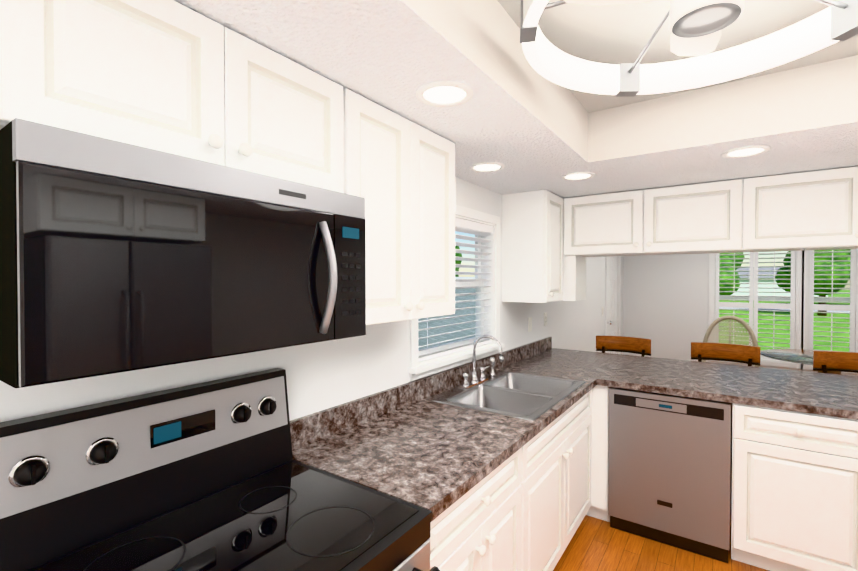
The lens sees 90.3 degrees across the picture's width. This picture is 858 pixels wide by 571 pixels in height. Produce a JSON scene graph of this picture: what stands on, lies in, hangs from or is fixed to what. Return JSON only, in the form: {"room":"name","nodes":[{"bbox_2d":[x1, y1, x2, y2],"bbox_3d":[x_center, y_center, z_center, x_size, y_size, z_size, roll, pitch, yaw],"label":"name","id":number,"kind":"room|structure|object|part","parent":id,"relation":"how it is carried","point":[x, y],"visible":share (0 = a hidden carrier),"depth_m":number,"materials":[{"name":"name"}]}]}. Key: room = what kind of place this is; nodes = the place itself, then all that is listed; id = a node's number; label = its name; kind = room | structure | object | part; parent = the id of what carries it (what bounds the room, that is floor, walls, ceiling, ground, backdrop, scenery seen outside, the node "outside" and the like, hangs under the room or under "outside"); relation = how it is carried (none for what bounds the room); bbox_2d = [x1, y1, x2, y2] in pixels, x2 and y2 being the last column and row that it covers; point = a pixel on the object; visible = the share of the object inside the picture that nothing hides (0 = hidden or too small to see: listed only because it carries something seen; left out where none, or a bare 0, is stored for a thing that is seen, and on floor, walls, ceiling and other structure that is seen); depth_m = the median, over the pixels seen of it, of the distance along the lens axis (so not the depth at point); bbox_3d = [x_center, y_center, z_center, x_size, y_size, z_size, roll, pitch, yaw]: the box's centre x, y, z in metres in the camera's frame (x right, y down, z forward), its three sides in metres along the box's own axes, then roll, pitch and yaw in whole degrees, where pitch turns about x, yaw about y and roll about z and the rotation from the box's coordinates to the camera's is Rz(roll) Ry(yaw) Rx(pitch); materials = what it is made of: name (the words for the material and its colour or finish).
{"room":"kitchen","nodes":[
{"label":"kitchen","id":0,"kind":"room"},
{"bbox_2d":[0,177,623,421],"bbox_3d":[0.554,0.246,3.184,0.140,2.470,8.780,1,1,35],"label":"wall","id":1,"kind":"structure","parent":0,"point":[322,375],"depth_m":1.75,"materials":[{"name":"white paint"}]},
{"bbox_2d":[0,0,454,387],"bbox_3d":[-0.379,-0.232,1.331,0.420,0.763,1.429,1,1,35],"label":"upper cabinet","id":2,"kind":"object","parent":1,"relation":"attached to","point":[180,184],"depth_m":0.88,"materials":[{"name":"white wood"}]},
{"bbox_2d":[0,117,365,387],"bbox_3d":[-0.547,-0.052,1.052,0.464,0.410,0.757,1,1,35],"label":"microwave","id":3,"kind":"object","parent":2,"relation":"attached to","point":[116,256],"depth_m":0.79,"materials":[{"name":"grey"}]},
{"bbox_2d":[408,204,504,380],"bbox_3d":[0.152,0.001,2.559,0.185,0.933,1.030,1,1,35],"label":"window","id":4,"kind":"structure","parent":1,"relation":"in","point":[418,370],"depth_m":2.81,"materials":[{"name":"white wood"}]},
{"bbox_2d":[418,217,492,361],"bbox_3d":[0.163,-0.003,2.551,0.052,0.789,0.872,1,1,35],"label":"window blinds","id":5,"kind":"object","parent":4,"relation":"attached to","point":[471,227],"visible":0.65,"depth_m":2.65,"materials":[{"name":"white plastic"}]},
{"bbox_2d":[528,317,531,331],"bbox_3d":[0.816,0.313,3.429,0.013,0.114,0.070,1,1,35],"label":"outlet","id":6,"kind":"object","parent":1,"relation":"attached to","point":[529,324],"visible":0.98,"depth_m":3.42,"materials":[{"name":"white plastic"}]},
{"bbox_2d":[502,190,567,302],"bbox_3d":[0.743,-0.260,3.034,0.330,0.748,0.340,1,1,35],"label":"upper cabinet","id":7,"kind":"object","parent":1,"relation":"attached to","point":[534,223],"depth_m":2.91,"materials":[{"name":"white wood"}]},
{"bbox_2d":[544,312,546,325],"bbox_3d":[1.019,0.294,3.726,0.008,0.114,0.070,1,1,35],"label":"outlet","id":8,"kind":"object","parent":1,"relation":"attached to","point":[545,319],"visible":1,"depth_m":3.72,"materials":[{"name":"white plastic"}]},
{"bbox_2d":[605,256,620,353],"bbox_3d":[2.554,0.400,6.034,0.194,2.090,0.940,1,1,35],"label":"door frame","id":9,"kind":"structure","parent":1,"relation":"attached to","point":[613,297],"depth_m":6.09,"materials":[{"name":"white wood"}]},
{"bbox_2d":[564,166,857,300],"bbox_3d":[1.792,-0.256,2.717,2.418,0.748,0.330,1,1,35],"label":"upper cabinet","id":10,"kind":"object","parent":1,"relation":"attached to","point":[811,210],"depth_m":2.57,"materials":[{"name":"white wood"}]},
{"bbox_2d":[174,0,857,198],"bbox_3d":[1.023,-0.734,0.824,3.300,0.250,5.170,1,1,35],"label":"ceiling","id":11,"kind":"structure","parent":0,"point":[524,121],"depth_m":1.68,"materials":[{"name":"white paint"}]},
{"bbox_2d":[416,80,472,106],"bbox_3d":[0.050,-0.612,1.370,0.184,0.008,0.184,1,1,35],"label":"recessed light","id":12,"kind":"object","parent":11,"relation":"in","point":[443,93],"visible":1,"depth_m":1.36,"materials":[{"name":"white plastic"}]},
{"bbox_2d":[469,162,504,171],"bbox_3d":[0.305,-0.623,2.250,0.184,0.008,0.184,1,1,35],"label":"recessed light","id":13,"kind":"object","parent":11,"relation":"in","point":[487,167],"visible":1,"depth_m":2.24,"materials":[{"name":"white plastic"}]},
{"bbox_2d":[561,172,594,179],"bbox_3d":[0.852,-0.625,2.444,0.184,0.008,0.184,1,1,35],"label":"recessed light","id":14,"kind":"object","parent":11,"relation":"in","point":[577,175],"visible":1,"depth_m":2.43,"materials":[{"name":"white"}]},
{"bbox_2d":[721,145,770,157],"bbox_3d":[1.469,-0.619,1.982,0.184,0.008,0.184,1,1,35],"label":"recessed light","id":15,"kind":"object","parent":11,"relation":"in","point":[746,151],"visible":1,"depth_m":1.98,"materials":[{"name":"white"}]},
{"bbox_2d":[553,515,768,570],"bbox_3d":[1.969,1.544,2.223,3.580,0.100,8.780,1,1,35],"label":"floor","id":16,"kind":"structure","parent":0,"point":[595,544],"depth_m":2.36,"materials":[{"name":"brown wood"}]},
{"bbox_2d":[0,368,439,570],"bbox_3d":[-0.448,0.902,0.988,0.713,1.215,0.745,1,1,35],"label":"stove","id":17,"kind":"object","parent":16,"relation":"on","point":[213,475],"visible":1,"depth_m":1.04,"materials":[{"name":"silver metal"}]},
{"bbox_2d":[430,447,525,570],"bbox_3d":[-0.073,1.064,1.624,0.610,0.875,0.716,1,1,35],"label":"base cabinet","id":18,"kind":"object","parent":16,"relation":"on","point":[485,530],"depth_m":1.49,"materials":[{"name":"white wood"}]},
{"bbox_2d":[292,399,541,522],"bbox_3d":[-0.012,0.605,1.660,0.623,0.038,0.857,1,1,35],"label":"countertop","id":19,"kind":"structure","parent":18,"relation":"on","point":[428,454],"depth_m":1.53,"materials":[{"name":"brown stone"}]},
{"bbox_2d":[404,382,591,570],"bbox_3d":[0.463,1.054,2.370,0.643,0.875,1.120,1,1,35],"label":"base cabinet","id":20,"kind":"object","parent":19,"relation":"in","point":[556,484],"depth_m":2.17,"materials":[{"name":"white wood"}]},
{"bbox_2d":[425,370,585,453],"bbox_3d":[0.457,0.669,2.345,0.568,0.196,0.848,1,1,35],"label":"sink","id":21,"kind":"object","parent":19,"relation":"in","point":[514,395],"depth_m":2.32,"materials":[{"name":"silver metal"}]},
{"bbox_2d":[458,335,503,388],"bbox_3d":[0.356,0.424,2.474,0.215,0.290,0.417,1,1,35],"label":"faucet","id":22,"kind":"object","parent":21,"relation":"on","point":[484,381],"depth_m":2.47,"materials":[{"name":"silver metal"}]},
{"bbox_2d":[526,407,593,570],"bbox_3d":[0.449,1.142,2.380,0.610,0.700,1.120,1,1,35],"label":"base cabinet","id":23,"kind":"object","parent":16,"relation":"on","point":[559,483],"depth_m":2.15,"materials":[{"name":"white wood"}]},
{"bbox_2d":[582,383,608,514],"bbox_3d":[0.928,1.045,3.088,0.593,0.875,0.589,1,1,35],"label":"base cabinet","id":24,"kind":"object","parent":16,"relation":"on","point":[596,399],"depth_m":2.64,"materials":[{"name":"white wood"}]},
{"bbox_2d":[502,347,857,418],"bbox_3d":[1.806,0.592,2.703,2.428,0.038,1.015,1,1,35],"label":"countertop","id":25,"kind":"structure","parent":24,"relation":"on","point":[818,393],"depth_m":2.60,"materials":[{"name":"brown stone"}]},
{"bbox_2d":[596,335,650,355],"bbox_3d":[1.661,0.975,3.741,0.460,1.002,0.533,1,1,35],"label":"bar stool","id":26,"kind":"object","parent":16,"relation":"on","point":[641,346],"visible":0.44,"depth_m":3.93,"materials":[{"name":"brown wood"}]},
{"bbox_2d":[608,387,730,562],"bbox_3d":[1.512,1.054,2.672,0.606,0.868,0.600,1,1,35],"label":"dishwasher","id":27,"kind":"object","parent":16,"relation":"on","point":[668,469],"visible":0.98,"depth_m":2.41,"materials":[{"name":"silver metal"}]},
{"bbox_2d":[691,342,759,365],"bbox_3d":[2.287,0.981,3.309,0.460,1.002,0.533,1,1,35],"label":"bar stool","id":28,"kind":"object","parent":16,"relation":"on","point":[746,354],"visible":0.35,"depth_m":3.49,"materials":[{"name":"brown wood"}]},
{"bbox_2d":[702,315,759,366],"bbox_3d":[3.104,0.896,4.403,0.510,1.142,0.571,1,1,35],"label":"wicker chair","id":29,"kind":"object","parent":16,"relation":"on","point":[743,323],"visible":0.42,"depth_m":4.59,"materials":[{"name":"beige wicker"}]},
{"bbox_2d":[730,403,857,570],"bbox_3d":[2.221,1.056,2.182,1.105,0.876,0.611,1,1,35],"label":"base cabinet","id":30,"kind":"object","parent":16,"relation":"on","point":[793,490],"visible":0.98,"depth_m":2.09,"materials":[{"name":"white wood"}]},
{"bbox_2d":[760,349,840,374],"bbox_3d":[3.972,1.093,4.237,1.110,0.750,1.110,1,1,35],"label":"dining table","id":31,"kind":"object","parent":16,"relation":"on","point":[801,356],"visible":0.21,"depth_m":4.37,"materials":[{"name":"clear glass"}]},
{"bbox_2d":[813,351,857,372],"bbox_3d":[2.920,0.986,2.872,0.460,1.002,0.533,1,1,35],"label":"bar stool","id":32,"kind":"object","parent":16,"relation":"on","point":[824,361],"visible":0.33,"depth_m":3.11,"materials":[{"name":"brown wood"}]},
{"bbox_2d":[497,0,857,112],"bbox_3d":[1.969,-0.926,2.191,3.580,0.100,8.780,1,1,35],"label":"ceiling","id":33,"kind":"structure","parent":0,"point":[616,34],"depth_m":1.46,"materials":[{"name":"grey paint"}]},
{"bbox_2d":[520,0,857,96],"bbox_3d":[0.688,-0.758,1.060,0.894,0.206,0.894,1,1,35],"label":"chandelier","id":34,"kind":"object","parent":33,"relation":"hanging from","point":[697,27],"visible":1,"depth_m":1.30,"materials":[{"name":"white"}]},
{"bbox_3d":[0.688,-0.758,1.060,0.180,0.206,0.180,1,1,35],"label":"motor","id":35,"kind":"part","parent":34,"relation":"part of","materials":[{"name":"white metal"}]},
{"bbox_2d":[623,253,857,375],"bbox_3d":[4.424,0.214,5.760,3.580,2.470,0.140,1,1,35],"label":"wall","id":36,"kind":"structure","parent":0,"point":[666,304],"depth_m":6.29,"materials":[{"name":"white paint"}]},
{"bbox_2d":[708,250,857,373],"bbox_3d":[4.798,0.177,5.492,2.000,1.770,0.156,1,1,35],"label":"window","id":37,"kind":"structure","parent":36,"relation":"in","point":[798,298],"depth_m":5.45,"materials":[{"name":"white wood"}]},
{"bbox_2d":[715,251,795,360],"bbox_3d":[4.379,0.174,5.756,0.856,1.616,0.065,1,1,35],"label":"window shutters","id":38,"kind":"object","parent":37,"relation":"attached to","point":[753,275],"visible":0.73,"depth_m":5.73,"materials":[{"name":"white wood"}]},
{"bbox_2d":[809,249,857,352],"bbox_3d":[5.194,0.181,5.194,0.856,1.616,0.065,1,1,35],"label":"window shutters","id":39,"kind":"object","parent":37,"relation":"attached to","point":[852,307],"visible":0.73,"depth_m":5.28,"materials":[{"name":"white"}]},
{"label":"outside","id":40,"kind":"structure","parent":0,"visible":0},
{"bbox_2d":[719,290,849,351],"bbox_3d":[33.036,2.137,50.112,160.000,0.100,200.000,1,1,35],"label":"lawn","id":41,"kind":"structure","parent":40,"point":[814,329],"depth_m":23.99,"materials":[{"name":"green plant"}]},
{"bbox_2d":[418,277,475,349],"bbox_3d":[-3.276,1.222,7.118,9.100,2.820,20.000,1,1,35],"label":"neighbor roof","id":42,"kind":"structure","parent":41,"relation":"on","point":[438,338],"depth_m":7.95,"materials":[{"name":"grey"}]},
{"bbox_2d":[455,246,461,276],"bbox_3d":[0.035,-0.580,30.012,4.729,5.842,4.838,1,1,35],"label":"tree","id":43,"kind":"object","parent":41,"relation":"on","point":[458,255],"depth_m":29.04,"materials":[{"name":"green plant"}]},
{"bbox_2d":[715,253,739,294],"bbox_3d":[21.705,-0.144,33.273,4.203,4.887,4.122,1,1,35],"label":"tree","id":44,"kind":"object","parent":41,"relation":"on","point":[727,281],"visible":0.1,"depth_m":32.00,"materials":[{"name":"green plant"}]},
{"bbox_2d":[721,252,744,269],"bbox_3d":[31.271,-1.759,49.238,8.244,7.713,6.357,1,1,35],"label":"tree","id":45,"kind":"object","parent":41,"relation":"on","point":[740,256],"depth_m":45.55,"materials":[{"name":"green plant"}]},
{"bbox_2d":[731,267,827,300],"bbox_3d":[44.598,-0.358,61.540,19.000,4.600,9.000,1,1,35],"label":"building","id":46,"kind":"structure","parent":41,"relation":"on","point":[761,285],"depth_m":56.34,"materials":[{"name":"white"}]},
{"bbox_2d":[719,307,849,312],"bbox_3d":[27.636,2.171,42.295,160.000,0.030,3.000,1,1,35],"label":"road","id":47,"kind":"structure","parent":41,"relation":"on","point":[781,309],"depth_m":39.05,"materials":[{"name":"grey"}]},
{"bbox_2d":[775,249,849,315],"bbox_3d":[29.945,-0.541,33.078,4.846,5.688,5.196,1,1,35],"label":"tree","id":48,"kind":"object","parent":41,"relation":"on","point":[821,272],"visible":0.5,"depth_m":31.22,"materials":[{"name":"green plant"}]}
]}

